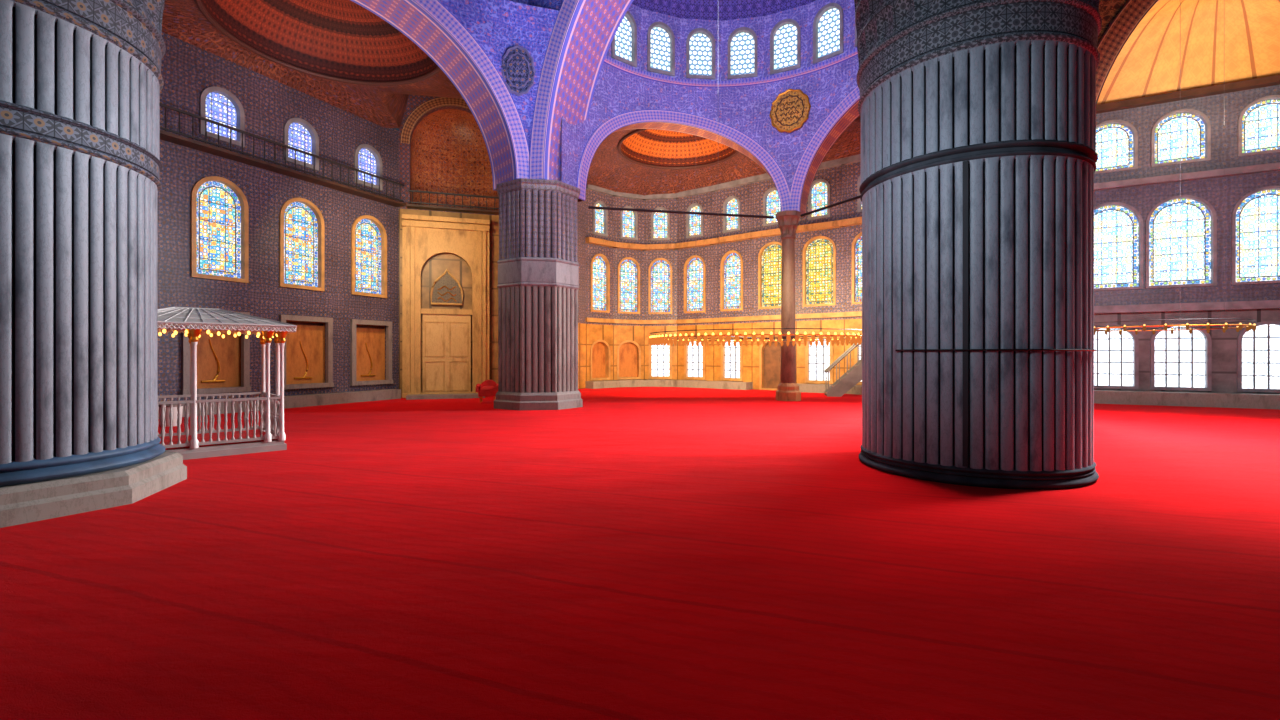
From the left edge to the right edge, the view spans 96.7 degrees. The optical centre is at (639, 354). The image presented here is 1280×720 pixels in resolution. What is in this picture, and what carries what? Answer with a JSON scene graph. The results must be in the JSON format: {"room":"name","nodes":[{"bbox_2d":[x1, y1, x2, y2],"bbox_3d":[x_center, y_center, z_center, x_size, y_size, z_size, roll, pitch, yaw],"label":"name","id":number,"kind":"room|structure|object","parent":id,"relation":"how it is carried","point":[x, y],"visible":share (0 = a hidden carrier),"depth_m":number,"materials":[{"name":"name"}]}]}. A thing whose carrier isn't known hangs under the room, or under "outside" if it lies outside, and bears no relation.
{"room":"mosque","nodes":[
{"label":"mosque","id":0,"kind":"room"},
{"bbox_2d":[158,32,398,401],"bbox_3d":[-11.960,-3.400,15.589,0.300,10.000,12.904,0,0,25],"label":"wall","id":1,"kind":"structure","parent":0,"point":[187,69],"depth_m":16.97,"materials":[{"name":"tile"}]},
{"bbox_2d":[180,311,250,394],"bbox_3d":[-11.766,-0.085,15.754,0.350,2.289,1.700,0,0,25],"label":"door","id":2,"kind":"structure","parent":1,"relation":"in","point":[223,364],"depth_m":15.92,"materials":[{"name":"brown wood"}]},
{"bbox_2d":[191,176,248,282],"bbox_3d":[-11.718,-3.510,15.843,0.200,2.860,1.440,0,0,25],"label":"window","id":3,"kind":"structure","parent":1,"relation":"in","point":[219,207],"depth_m":15.90,"materials":[{"name":"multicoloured glass"}]},
{"bbox_2d":[199,86,244,147],"bbox_3d":[-11.696,-6.700,15.889,0.200,1.460,1.120,0,0,25],"label":"window","id":4,"kind":"structure","parent":1,"relation":"in","point":[218,104],"depth_m":15.95,"materials":[{"name":"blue glass"}]},
{"bbox_2d":[158,389,400,418],"bbox_3d":[-11.686,1.430,15.293,0.450,0.340,12.604,0,0,25],"label":"baseboard","id":5,"kind":"structure","parent":1,"relation":"attached to","point":[294,401],"depth_m":18.14,"materials":[{"name":"grey stone"}]},
{"bbox_2d":[160,130,405,206],"bbox_3d":[-11.621,-5.560,15.372,0.500,0.080,12.804,0,0,25],"label":"ledge","id":6,"kind":"object","parent":1,"relation":"attached to","point":[166,136],"visible":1,"depth_m":16.75,"materials":[{"name":"brown wood"}]},
{"bbox_2d":[160,103,403,201],"bbox_3d":[-11.349,-5.945,15.547,0.062,0.690,12.154,0,0,25],"label":"gallery railing","id":7,"kind":"object","parent":6,"relation":"on","point":[206,120],"visible":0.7,"depth_m":16.77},
{"bbox_2d":[283,118,318,170],"bbox_3d":[-10.717,-6.700,17.944,0.200,1.460,1.120,0,0,25],"label":"window","id":8,"kind":"structure","parent":1,"relation":"in","point":[298,133],"depth_m":18.00,"materials":[{"name":"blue glass"}]},
{"bbox_2d":[279,198,324,290],"bbox_3d":[-10.703,-3.510,17.974,0.200,2.860,1.440,0,0,25],"label":"window","id":9,"kind":"structure","parent":1,"relation":"in","point":[301,223],"depth_m":18.07,"materials":[{"name":"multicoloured glass"}]},
{"bbox_2d":[279,315,333,389],"bbox_3d":[-10.651,-0.085,18.095,0.350,2.289,1.750,0,0,25],"label":"door","id":10,"kind":"structure","parent":1,"relation":"in","point":[304,349],"depth_m":18.27,"materials":[{"name":"brown wood"}]},
{"bbox_2d":[354,144,382,189],"bbox_3d":[-9.663,-6.700,20.156,0.200,1.460,1.120,0,0,25],"label":"window","id":11,"kind":"structure","parent":1,"relation":"in","point":[367,158],"depth_m":20.26,"materials":[{"name":"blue glass"}]},
{"bbox_2d":[351,215,386,297],"bbox_3d":[-9.645,-3.510,20.193,0.200,2.860,1.440,0,0,25],"label":"window","id":12,"kind":"structure","parent":1,"relation":"in","point":[368,234],"depth_m":20.30,"materials":[{"name":"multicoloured glass"}]},
{"bbox_2d":[350,319,392,385],"bbox_3d":[-9.614,-0.085,20.270,0.350,2.289,1.700,0,0,25],"label":"window","id":13,"kind":"structure","parent":1,"relation":"in","point":[367,337],"depth_m":20.37,"materials":[{"name":"brown wood"}]},
{"bbox_2d":[162,0,462,127],"bbox_3d":[-8.479,-9.500,16.159,5.497,2.400,14.871,0,0,25],"label":"ceiling","id":14,"kind":"structure","parent":0,"point":[384,106],"depth_m":17.86,"materials":[{"name":"paint"}]},
{"bbox_2d":[195,0,440,85],"bbox_3d":[-8.989,-8.630,16.161,5.937,0.140,3.450,0,0,-39],"label":"trim","id":15,"kind":"structure","parent":14,"relation":"attached to","point":[199,4],"depth_m":17.19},
{"bbox_2d":[351,0,527,190],"bbox_3d":[-8.329,-9.280,13.759,12.305,8.240,1.501,0,0,-39],"label":"arch","id":16,"kind":"object","parent":14,"relation":"attached to","point":[405,16],"visible":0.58,"depth_m":16.33,"materials":[{"name":"blue tile"}]},
{"bbox_2d":[410,0,529,178],"bbox_3d":[-7.483,-7.610,13.438,11.004,4.900,0.070,0,0,-39],"label":"band","id":17,"kind":"object","parent":16,"relation":"attached to","point":[439,13],"visible":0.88,"depth_m":16.09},
{"bbox_2d":[201,0,437,80],"bbox_3d":[-8.917,-9.600,16.074,5.797,1.900,3.536,0,0,-39],"label":"ceiling","id":18,"kind":"structure","parent":0,"point":[337,38],"depth_m":17.11,"materials":[{"name":"paint"}]},
{"bbox_2d":[399,95,498,397],"bbox_3d":[-6.862,-4.350,22.169,4.665,11.900,0.250,0,0,-17],"label":"door surround","id":19,"kind":"structure","parent":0,"point":[436,265],"depth_m":21.82,"materials":[{"name":"wood"}]},
{"bbox_2d":[400,97,470,143],"bbox_3d":[-7.093,-8.945,21.934,3.980,1.990,0.060,0,0,-17],"label":"band","id":20,"kind":"object","parent":19,"relation":"attached to","point":[416,114],"visible":0.53,"depth_m":21.55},
{"bbox_2d":[402,214,489,399],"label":"door","id":21,"kind":"structure","parent":19,"relation":"in","point":[446,332],"depth_m":21.64,"materials":[{"name":"wood"}]},
{"bbox_2d":[406,204,498,214],"bbox_3d":[-6.667,-5.560,21.880,4.265,0.080,0.420,0,0,-17],"label":"ledge","id":22,"kind":"object","parent":19,"relation":"attached to","point":[409,206],"visible":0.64,"depth_m":21.60,"materials":[{"name":"brown wood"}]},
{"bbox_2d":[411,109,498,209],"bbox_3d":[-7.326,-7.650,22.673,3.300,3.900,0.990,0,0,-17],"label":"alcove","id":23,"kind":"structure","parent":19,"relation":"attached to","point":[449,152],"depth_m":22.94,"materials":[{"name":"red tile"}]},
{"bbox_2d":[578,199,585,388],"bbox_3d":[-3.600,-4.350,25.075,0.001,11.900,5.062,0,0,23],"label":"wall","id":24,"kind":"structure","parent":0,"point":[581,205],"depth_m":27.08,"materials":[{"name":"tile"}]},
{"bbox_2d":[586,189,612,380],"bbox_3d":[-2.083,-3.300,28.154,0.300,9.800,1.804,0,0,44],"label":"wall","id":25,"kind":"structure","parent":0,"point":[595,331],"depth_m":27.89,"materials":[{"name":"tile"}]},
{"bbox_2d":[590,340,609,380],"bbox_3d":[-2.029,0.240,28.102,0.250,2.000,1.320,0,0,44],"label":"door","id":26,"kind":"structure","parent":25,"relation":"in","point":[600,349],"depth_m":28.30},
{"bbox_2d":[591,254,609,312],"bbox_3d":[-2.004,-3.550,28.078,0.200,2.880,1.230,0,0,44],"label":"window","id":27,"kind":"structure","parent":25,"relation":"in","point":[600,266],"depth_m":28.20,"materials":[{"name":"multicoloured glass"}]},
{"bbox_2d":[593,200,607,236],"bbox_3d":[-2.004,-6.750,28.078,0.200,1.700,0.950,0,0,44],"label":"window","id":28,"kind":"structure","parent":25,"relation":"in","point":[600,217],"depth_m":28.19,"materials":[{"name":"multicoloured glass"}]},
{"bbox_2d":[606,4,640,69],"bbox_3d":[-0.658,-11.200,19.970,1.550,2.400,0.300,0,0,-39],"label":"wall","id":29,"kind":"structure","parent":0,"point":[635,11],"depth_m":20.24,"materials":[{"name":"tile"}]},
{"bbox_2d":[611,11,636,66],"bbox_3d":[-0.588,-11.125,19.884,1.080,1.850,0.200,0,0,-39],"label":"window","id":30,"kind":"structure","parent":29,"relation":"in","point":[624,42],"depth_m":20.05,"materials":[{"name":"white glass"}]},
{"bbox_2d":[613,196,643,379],"bbox_3d":[-0.637,-3.300,29.187,1.701,9.800,0.300,0,0,-24],"label":"wall","id":31,"kind":"structure","parent":0,"point":[621,332],"depth_m":29.00,"materials":[{"name":"tile"}]},
{"bbox_2d":[618,257,639,313],"bbox_3d":[-0.592,-3.550,29.087,1.230,2.880,0.200,0,0,-24],"label":"window","id":32,"kind":"structure","parent":31,"relation":"in","point":[628,267],"depth_m":29.17,"materials":[{"name":"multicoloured glass"}]},
{"bbox_2d":[617,340,640,379],"bbox_3d":[-0.606,0.240,29.118,1.320,2.000,0.250,0,0,-24],"label":"door","id":33,"kind":"structure","parent":31,"relation":"in","point":[628,351],"depth_m":29.24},
{"bbox_2d":[620,206,637,239],"bbox_3d":[-0.592,-6.750,29.087,0.950,1.700,0.200,0,0,-24],"label":"window","id":34,"kind":"structure","parent":31,"relation":"in","point":[628,219],"depth_m":29.15,"materials":[{"name":"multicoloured glass"}]},
{"bbox_2d":[0,387,1279,719],"bbox_3d":[4.000,1.600,12.000,52.000,0.001,42.000,0,0,0],"label":"floor","id":35,"kind":"structure","parent":0,"point":[629,553],"depth_m":4.09,"materials":[{"name":"red carpet"}]},
{"bbox_2d":[0,0,186,527],"bbox_3d":[-7.140,-2.350,6.270,3.193,7.900,3.193,0,0,-19],"label":"column","id":36,"kind":"structure","parent":35,"relation":"on","point":[81,81],"depth_m":5.87,"materials":[{"name":"stone"}]},
{"bbox_2d":[158,307,296,459],"bbox_3d":[-7.370,0.407,9.474,2.496,2.386,1.996,0,0,-43],"label":"kiosk","id":37,"kind":"object","parent":35,"relation":"on","point":[271,436],"visible":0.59,"depth_m":9.32,"materials":[{"name":"wood"}]},
{"bbox_2d":[494,178,582,410],"bbox_3d":[-3.170,-1.760,17.800,2.661,6.720,2.661,0,0,34],"label":"pier","id":38,"kind":"object","parent":35,"relation":"on","point":[538,285],"visible":1,"depth_m":16.70,"materials":[{"name":"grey stone"}]},
{"bbox_2d":[528,0,633,181],"bbox_3d":[3.025,-10.280,15.655,12.800,10.240,2.250,0,0,21],"label":"arch","id":39,"kind":"object","parent":38,"relation":"on","point":[594,26],"visible":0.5,"depth_m":17.30,"materials":[{"name":"blue tile"}]},
{"bbox_2d":[438,0,558,153],"bbox_3d":[-4.710,-7.585,15.624,5.015,4.750,0.836,0,0,-29],"label":"pendentive","id":40,"kind":"structure","parent":39,"relation":"attached to","point":[497,26],"depth_m":16.21,"materials":[{"name":"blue tile"}]},
{"bbox_2d":[501,45,535,95],"bbox_3d":[-3.502,-8.164,16.378,0.996,1.315,0.459,0,0,0],"label":"medallion","id":41,"kind":"object","parent":40,"relation":"attached to","point":[518,67],"visible":1,"depth_m":16.34,"materials":[{"name":"tile"}]},
{"bbox_2d":[529,0,579,178],"bbox_3d":[1.860,-9.310,14.862,11.000,8.300,0.070,0,0,21],"label":"band","id":42,"kind":"object","parent":39,"relation":"attached to","point":[568,8],"visible":0.61,"depth_m":16.61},
{"bbox_2d":[588,206,773,218],"bbox_3d":[1.500,-4.850,19.375,6.541,0.090,0.090,0,0,-12],"label":"rod","id":43,"kind":"object","parent":38,"relation":"attached to","point":[589,207],"visible":1,"depth_m":19.32,"materials":[{"name":"metal"}]},
{"bbox_2d":[776,210,800,400],"bbox_3d":[5.250,-1.710,20.150,0.814,6.620,0.814,0,0,0],"label":"column","id":44,"kind":"structure","parent":35,"relation":"on","point":[788,390],"depth_m":19.93,"materials":[{"name":"stone"}]},
{"bbox_2d":[578,63,781,201],"bbox_3d":[1.348,-7.500,20.534,8.208,5.000,2.105,0,0,-17],"label":"wall","id":45,"kind":"structure","parent":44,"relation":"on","point":[746,109],"depth_m":20.81,"materials":[{"name":"tile"}]},
{"bbox_2d":[577,110,790,210],"bbox_3d":[1.498,-6.960,20.035,7.865,3.920,1.747,0,0,-17],"label":"band","id":46,"kind":"object","parent":45,"relation":"attached to","point":[614,123],"visible":0.95,"depth_m":20.54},
{"bbox_2d":[769,89,810,132],"bbox_3d":[5.348,-8.700,20.296,1.488,1.560,0.150,0,0,29],"label":"medallion","id":47,"kind":"object","parent":45,"relation":"attached to","point":[790,109],"visible":1,"depth_m":20.25,"materials":[{"name":"gold metal"}]},
{"bbox_2d":[562,77,799,200],"bbox_3d":[3.705,-7.500,17.991,10.799,5.000,5.847,0,0,22],"label":"spandrel","id":48,"kind":"structure","parent":44,"relation":"on","point":[572,135],"depth_m":18.32,"materials":[{"name":"tile"}]},
{"bbox_2d":[824,342,861,396],"bbox_3d":[8.351,0.111,22.064,2.238,2.979,0.920,0,0,12],"label":"staircase","id":49,"kind":"structure","parent":35,"relation":"on","point":[853,376],"depth_m":21.77,"materials":[{"name":"grey stone"}]},
{"bbox_2d":[854,0,1101,489],"bbox_3d":[4.720,-2.350,8.190,3.253,7.900,3.253,0,0,26],"label":"column","id":50,"kind":"structure","parent":35,"relation":"on","point":[979,157],"depth_m":6.99,"materials":[{"name":"grey stone"}]},
{"bbox_2d":[644,199,676,379],"bbox_3d":[1.076,-3.300,29.398,1.726,9.800,0.300,0,0,10],"label":"wall","id":51,"kind":"structure","parent":0,"point":[669,204],"depth_m":29.25,"materials":[{"name":"tile"}]},
{"bbox_2d":[648,258,671,313],"bbox_3d":[1.057,-3.550,29.289,1.230,2.880,0.200,0,0,10],"label":"window","id":52,"kind":"structure","parent":51,"relation":"in","point":[660,269],"depth_m":29.34,"materials":[{"name":"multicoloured glass"}]},
{"bbox_2d":[649,344,671,378],"bbox_3d":[1.057,0.190,29.289,1.200,2.080,0.200,0,0,10],"label":"window","id":53,"kind":"structure","parent":51,"relation":"in","point":[660,357],"depth_m":29.32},
{"bbox_2d":[651,207,669,240],"bbox_3d":[1.057,-6.750,29.289,0.950,1.700,0.200,0,0,10],"label":"window","id":54,"kind":"structure","parent":51,"relation":"in","point":[660,222],"depth_m":29.34,"materials":[{"name":"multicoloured glass"}]},
{"bbox_2d":[641,8,679,78],"bbox_3d":[0.698,-11.200,20.776,1.550,2.400,0.300,0,0,-23],"label":"wall","id":55,"kind":"structure","parent":0,"point":[648,17],"depth_m":20.59,"materials":[{"name":"tile"}]},
{"bbox_2d":[647,22,674,75],"bbox_3d":[0.740,-11.125,20.674,1.080,1.850,0.200,0,0,-23],"label":"window","id":56,"kind":"structure","parent":55,"relation":"in","point":[660,37],"depth_m":20.73,"materials":[{"name":"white glass"}]},
{"bbox_2d":[621,129,735,165],"bbox_3d":[1.700,-9.700,24.400,5.200,1.600,5.200,0,0,0],"label":"ceiling","id":57,"kind":"structure","parent":0,"point":[649,146],"depth_m":26.33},
{"bbox_2d":[677,192,712,380],"bbox_3d":[2.837,-3.300,28.622,2.081,9.800,0.300,0,0,35],"label":"wall","id":58,"kind":"structure","parent":0,"point":[705,200],"depth_m":28.45,"materials":[{"name":"tile"}]},
{"bbox_2d":[684,339,704,379],"bbox_3d":[2.773,0.190,28.533,1.200,2.080,0.200,0,0,35],"label":"window","id":59,"kind":"structure","parent":58,"relation":"in","point":[694,356],"depth_m":28.62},
{"bbox_2d":[686,203,702,237],"bbox_3d":[2.773,-6.750,28.533,0.950,1.700,0.200,0,0,35],"label":"window","id":60,"kind":"structure","parent":58,"relation":"in","point":[694,223],"depth_m":28.62,"materials":[{"name":"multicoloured glass"}]},
{"bbox_2d":[684,255,705,312],"bbox_3d":[2.773,-3.550,28.533,1.230,2.880,0.200,0,0,35],"label":"window","id":61,"kind":"structure","parent":58,"relation":"in","point":[694,266],"depth_m":28.62,"materials":[{"name":"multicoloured glass"}]},
{"bbox_2d":[680,18,720,80],"bbox_3d":[2.226,-11.200,21.164,1.550,2.400,0.300,0,0,-6],"label":"wall","id":62,"kind":"structure","parent":0,"point":[687,25],"depth_m":21.01,"materials":[{"name":"tile"}]},
{"bbox_2d":[686,28,714,79],"bbox_3d":[2.237,-11.125,21.055,1.080,1.850,0.200,0,0,-6],"label":"window","id":63,"kind":"structure","parent":62,"relation":"in","point":[700,42],"depth_m":21.11,"materials":[{"name":"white glass"}]},
{"bbox_2d":[604,48,857,87],"bbox_3d":[3.698,-10.030,17.869,10.797,0.220,6.105,0,0,22],"label":"crown molding","id":64,"kind":"structure","parent":62,"relation":"attached to","point":[675,81],"depth_m":20.40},
{"bbox_2d":[586,121,860,195],"bbox_3d":[5.791,-8.699,22.108,16.781,1.197,14.524,0,0,0],"label":"ceiling","id":65,"kind":"structure","parent":0,"point":[608,169],"depth_m":26.88,"materials":[{"name":"paint"}]},
{"bbox_2d":[617,129,738,168],"bbox_3d":[1.700,-8.880,24.400,5.340,0.140,5.340,0,0,0],"label":"trim","id":66,"kind":"structure","parent":65,"relation":"attached to","point":[736,152],"depth_m":26.10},
{"bbox_2d":[632,0,814,20],"bbox_3d":[3.408,-14.200,17.369,10.795,3.600,7.247,0,0,20],"label":"ceiling","id":67,"kind":"structure","parent":0,"point":[720,10],"depth_m":20.91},
{"bbox_2d":[648,328,861,346],"bbox_3d":[3.500,-7.097,16.600,6.515,13.606,6.510,0,0,-34],"label":"chandelier","id":68,"kind":"object","parent":67,"relation":"hanging from","point":[663,339],"visible":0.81,"depth_m":14.23,"materials":[{"name":"metal"}]},
{"bbox_2d":[713,183,751,381],"bbox_3d":[4.499,-3.300,27.313,2.126,9.800,0.300,0,0,41],"label":"wall","id":69,"kind":"structure","parent":0,"point":[744,192],"depth_m":27.04,"materials":[{"name":"tile"}]},
{"bbox_2d":[585,217,861,249],"bbox_3d":[4.339,-5.525,26.357,13.736,0.250,3.382,0,0,21],"label":"crown molding","id":70,"kind":"structure","parent":69,"relation":"attached to","point":[858,220],"depth_m":27.17,"materials":[{"name":"wood"}]},
{"bbox_2d":[586,154,860,199],"bbox_3d":[4.348,-8.125,26.397,13.737,0.250,3.330,0,0,21],"label":"crown molding","id":71,"kind":"structure","parent":69,"relation":"attached to","point":[856,158],"depth_m":27.50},
{"bbox_2d":[585,311,861,323],"bbox_3d":[4.353,-1.700,26.420,13.737,0.200,3.298,0,0,21],"label":"crown molding","id":72,"kind":"structure","parent":69,"relation":"attached to","point":[856,313],"depth_m":27.28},
{"bbox_2d":[720,250,742,310],"bbox_3d":[4.426,-3.550,27.230,1.230,2.880,0.200,0,0,41],"label":"window","id":73,"kind":"structure","parent":69,"relation":"in","point":[731,267],"depth_m":27.33,"materials":[{"name":"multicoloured glass"}]},
{"bbox_2d":[721,337,742,380],"bbox_3d":[4.426,0.190,27.230,1.200,2.080,0.200,0,0,41],"label":"window","id":74,"kind":"structure","parent":69,"relation":"in","point":[731,356],"depth_m":27.33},
{"bbox_2d":[723,196,740,232],"bbox_3d":[4.426,-6.750,27.230,0.950,1.700,0.200,0,0,41],"label":"window","id":75,"kind":"structure","parent":69,"relation":"in","point":[732,204],"depth_m":27.33,"materials":[{"name":"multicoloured glass"}]},
{"bbox_2d":[721,16,763,80],"bbox_3d":[3.801,-11.200,21.102,1.550,2.400,0.300,0,0,10],"label":"wall","id":76,"kind":"structure","parent":0,"point":[756,24],"depth_m":20.96,"materials":[{"name":"tile"}]},
{"bbox_2d":[728,27,756,78],"bbox_3d":[3.781,-11.125,20.994,1.080,1.850,0.200,0,0,10],"label":"window","id":77,"kind":"structure","parent":76,"relation":"in","point":[742,42],"depth_m":21.03,"materials":[{"name":"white glass"}]},
{"bbox_2d":[752,179,795,389],"bbox_3d":[6.141,-3.300,25.969,2.140,9.800,0.300,0,0,37],"label":"wall","id":78,"kind":"structure","parent":0,"point":[759,189],"depth_m":26.29,"materials":[{"name":"tile"}]},
{"bbox_2d":[758,242,781,308],"bbox_3d":[6.074,-3.625,25.882,1.430,3.030,0.200,0,0,37],"label":"window","id":79,"kind":"structure","parent":78,"relation":"in","point":[770,254],"depth_m":26.05,"materials":[{"name":"yellow glass"}]},
{"bbox_2d":[759,339,780,389],"bbox_3d":[6.096,0.440,25.910,1.320,2.400,0.250,0,0,37],"label":"door","id":80,"kind":"structure","parent":78,"relation":"in","point":[769,356],"depth_m":26.14,"materials":[{"name":"orange wood"}]},
{"bbox_2d":[763,187,780,226],"bbox_3d":[6.074,-6.750,25.882,0.950,1.700,0.200,0,0,37],"label":"window","id":81,"kind":"structure","parent":78,"relation":"in","point":[771,201],"depth_m":26.00,"materials":[{"name":"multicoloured glass"}]},
{"bbox_2d":[764,4,806,76],"bbox_3d":[5.294,-11.200,20.595,1.550,2.400,0.300,0,0,27],"label":"wall","id":82,"kind":"structure","parent":0,"point":[799,14],"depth_m":20.44,"materials":[{"name":"tile"}]},
{"bbox_2d":[770,19,800,74],"bbox_3d":[5.244,-11.125,20.497,1.080,1.850,0.200,0,0,27],"label":"window","id":83,"kind":"structure","parent":82,"relation":"in","point":[785,36],"depth_m":20.55,"materials":[{"name":"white glass"}]},
{"bbox_2d":[796,165,843,384],"bbox_3d":[7.837,-3.300,24.723,2.081,9.800,0.300,0,0,35],"label":"wall","id":84,"kind":"structure","parent":0,"point":[834,176],"depth_m":24.42,"materials":[{"name":"tile"}]},
{"bbox_2d":[585,379,861,394],"bbox_3d":[4.314,1.430,26.237,13.746,0.340,3.546,0,0,22],"label":"baseboard","id":85,"kind":"structure","parent":84,"relation":"attached to","point":[810,388],"depth_m":27.32,"materials":[{"name":"stone"}]},
{"bbox_2d":[805,335,832,383],"bbox_3d":[7.773,0.190,24.633,1.200,2.080,0.200,0,0,35],"label":"window","id":86,"kind":"structure","parent":84,"relation":"in","point":[818,358],"depth_m":24.71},
{"bbox_2d":[808,179,829,219],"bbox_3d":[7.773,-6.750,24.633,0.950,1.700,0.200,0,0,35],"label":"window","id":87,"kind":"structure","parent":84,"relation":"in","point":[819,193],"depth_m":24.69,"materials":[{"name":"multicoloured glass"}]},
{"bbox_2d":[803,236,835,306],"bbox_3d":[7.773,-3.625,24.633,1.430,3.030,0.200,0,0,35],"label":"window","id":88,"kind":"structure","parent":84,"relation":"in","point":[819,252],"depth_m":24.69,"materials":[{"name":"yellow glass"}]},
{"bbox_2d":[807,0,849,66],"bbox_3d":[6.582,-11.200,19.685,1.550,2.400,0.300,0,0,43],"label":"wall","id":89,"kind":"structure","parent":0,"point":[815,6],"depth_m":19.74,"materials":[{"name":"tile"}]},
{"bbox_2d":[813,3,842,63],"bbox_3d":[6.506,-11.125,19.605,1.080,1.850,0.200,0,0,44],"label":"window","id":90,"kind":"structure","parent":89,"relation":"in","point":[828,22],"depth_m":19.67,"materials":[{"name":"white glass"}]},
{"bbox_2d":[844,162,861,372],"bbox_3d":[9.499,-3.300,23.413,2.126,9.800,0.300,0,0,41],"label":"wall","id":91,"kind":"structure","parent":0,"point":[852,172],"depth_m":23.82,"materials":[{"name":"tile"}]},
{"bbox_2d":[852,232,861,303],"bbox_3d":[9.426,-3.625,23.330,1.430,3.030,0.200,0,0,41],"label":"window","id":92,"kind":"structure","parent":91,"relation":"in","point":[857,242],"depth_m":23.70,"materials":[{"name":"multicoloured glass"}]},
{"bbox_2d":[1094,318,1256,334],"bbox_3d":[13.600,-4.990,14.900,3.472,8.820,3.468,0,0,0],"label":"chandelier","id":93,"kind":"object","parent":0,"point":[1225,326],"visible":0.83,"depth_m":14.26,"materials":[{"name":"metal"}]},
{"bbox_2d":[1094,85,1279,393],"bbox_3d":[19.071,-3.400,17.432,11.365,10.000,0.300,0,0,28],"label":"wall","id":94,"kind":"structure","parent":0,"point":[1223,111],"depth_m":17.87,"materials":[{"name":"tile"}]},
{"bbox_2d":[1094,120,1137,173],"bbox_3d":[15.762,-6.985,19.094,1.420,1.730,0.200,0,0,28],"label":"window","id":95,"kind":"structure","parent":94,"relation":"in","point":[1116,140],"depth_m":19.06,"materials":[{"name":"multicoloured glass"}]},
{"bbox_2d":[1094,324,1138,388],"bbox_3d":[15.762,0.050,19.094,1.460,2.160,0.200,0,0,28],"label":"window","id":96,"kind":"structure","parent":94,"relation":"in","point":[1116,356],"depth_m":19.06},
{"bbox_2d":[1094,202,1142,290],"bbox_3d":[15.762,-3.640,19.094,1.700,2.940,0.200,0,0,28],"label":"window","id":97,"kind":"structure","parent":94,"relation":"in","point":[1118,226],"depth_m":19.04,"materials":[{"name":"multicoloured glass"}]},
{"bbox_2d":[1145,195,1216,288],"bbox_3d":[17.312,-3.640,18.257,1.700,2.940,0.200,0,0,28],"label":"window","id":98,"kind":"structure","parent":94,"relation":"in","point":[1180,230],"depth_m":18.29,"materials":[{"name":"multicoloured glass"}]},
{"bbox_2d":[1150,323,1211,390],"bbox_3d":[17.312,0.050,18.257,1.460,2.160,0.200,0,0,28],"label":"window","id":99,"kind":"structure","parent":94,"relation":"in","point":[1179,360],"depth_m":18.27,"materials":[{"name":"glass"}]},
{"bbox_2d":[1151,109,1210,166],"bbox_3d":[17.312,-6.985,18.257,1.420,1.730,0.200,0,0,28],"label":"window","id":100,"kind":"structure","parent":94,"relation":"in","point":[1180,136],"depth_m":18.28,"materials":[{"name":"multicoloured glass"}]},
{"bbox_2d":[1094,390,1279,408],"bbox_3d":[18.858,1.390,17.036,11.365,0.420,0.600,0,0,28],"label":"baseboard","id":101,"kind":"structure","parent":94,"relation":"attached to","point":[1159,398],"depth_m":17.68,"materials":[{"name":"stone"}]},
{"bbox_2d":[1094,300,1279,313],"bbox_3d":[18.962,-1.525,17.230,11.365,0.250,0.160,0,0,28],"label":"crown molding","id":102,"kind":"structure","parent":94,"relation":"attached to","point":[1263,304],"depth_m":17.98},
{"bbox_2d":[1094,162,1279,190],"bbox_3d":[18.941,-5.650,17.190,11.365,0.200,0.250,0,0,28],"label":"crown molding","id":103,"kind":"structure","parent":94,"relation":"attached to","point":[1271,167],"depth_m":17.95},
{"bbox_2d":[1096,75,1279,113],"bbox_3d":[18.929,-8.250,17.168,11.365,0.200,0.300,0,0,28],"label":"crown molding","id":104,"kind":"structure","parent":94,"relation":"attached to","point":[1270,80],"depth_m":17.92,"materials":[{"name":"brown wood"}]},
{"bbox_2d":[1231,186,1279,284],"bbox_3d":[19.116,-3.640,17.283,1.700,2.940,0.200,0,0,28],"label":"window","id":105,"kind":"structure","parent":94,"relation":"in","point":[1255,219],"depth_m":17.46,"materials":[{"name":"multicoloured glass"}]},
{"bbox_2d":[1237,321,1279,392],"bbox_3d":[19.116,0.050,17.283,1.460,2.160,0.200,0,0,28],"label":"window","id":106,"kind":"structure","parent":94,"relation":"in","point":[1258,351],"depth_m":17.43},
{"bbox_2d":[1238,95,1279,156],"bbox_3d":[19.116,-6.985,17.283,1.420,1.730,0.200,0,0,28],"label":"window","id":107,"kind":"structure","parent":94,"relation":"in","point":[1259,121],"depth_m":17.42,"materials":[{"name":"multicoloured glass"}]},
{"bbox_2d":[1097,0,1279,104],"bbox_3d":[16.160,-9.650,15.253,14.226,2.700,6.445,0,0,29],"label":"ceiling","id":108,"kind":"structure","parent":0,"point":[1178,45],"depth_m":17.49,"materials":[{"name":"paint"}]},
{"bbox_3d":[10.020,-1.150,14.000,0.990,5.500,1.247,0,0,0],"label":"wall pier","id":109,"kind":"object","parent":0,"visible":0},
{"bbox_2d":[1097,0,1159,43],"bbox_3d":[15.107,-8.650,12.854,11.200,9.500,1.200,0,0,14],"label":"arch","id":110,"kind":"object","parent":109,"relation":"on","point":[1108,10],"visible":0.15,"depth_m":13.28,"materials":[{"name":"brown tile"}]},
{"bbox_2d":[1096,0,1157,104],"bbox_3d":[14.663,-6.950,12.309,9.800,6.100,0.070,0,0,14],"label":"band","id":111,"kind":"object","parent":110,"relation":"attached to","point":[1125,22],"visible":0.42,"depth_m":13.16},
{"bbox_3d":[8.100,-1.760,13.800,2.817,6.720,2.817,0,0,0],"label":"pier","id":112,"kind":"object","parent":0,"visible":0},
{"bbox_2d":[800,55,859,217],"bbox_3d":[7.670,-7.500,17.597,1.747,5.000,7.219,0,0,-21],"label":"arch","id":113,"kind":"object","parent":112,"relation":"on","point":[825,89],"visible":0.4,"depth_m":19.81,"materials":[{"name":"tile"}]},
{"bbox_2d":[790,86,859,211],"bbox_3d":[7.197,-7.060,17.413,1.361,4.120,7.048,0,0,-21],"label":"band","id":114,"kind":"object","parent":113,"relation":"attached to","point":[804,164],"visible":0.41,"depth_m":19.89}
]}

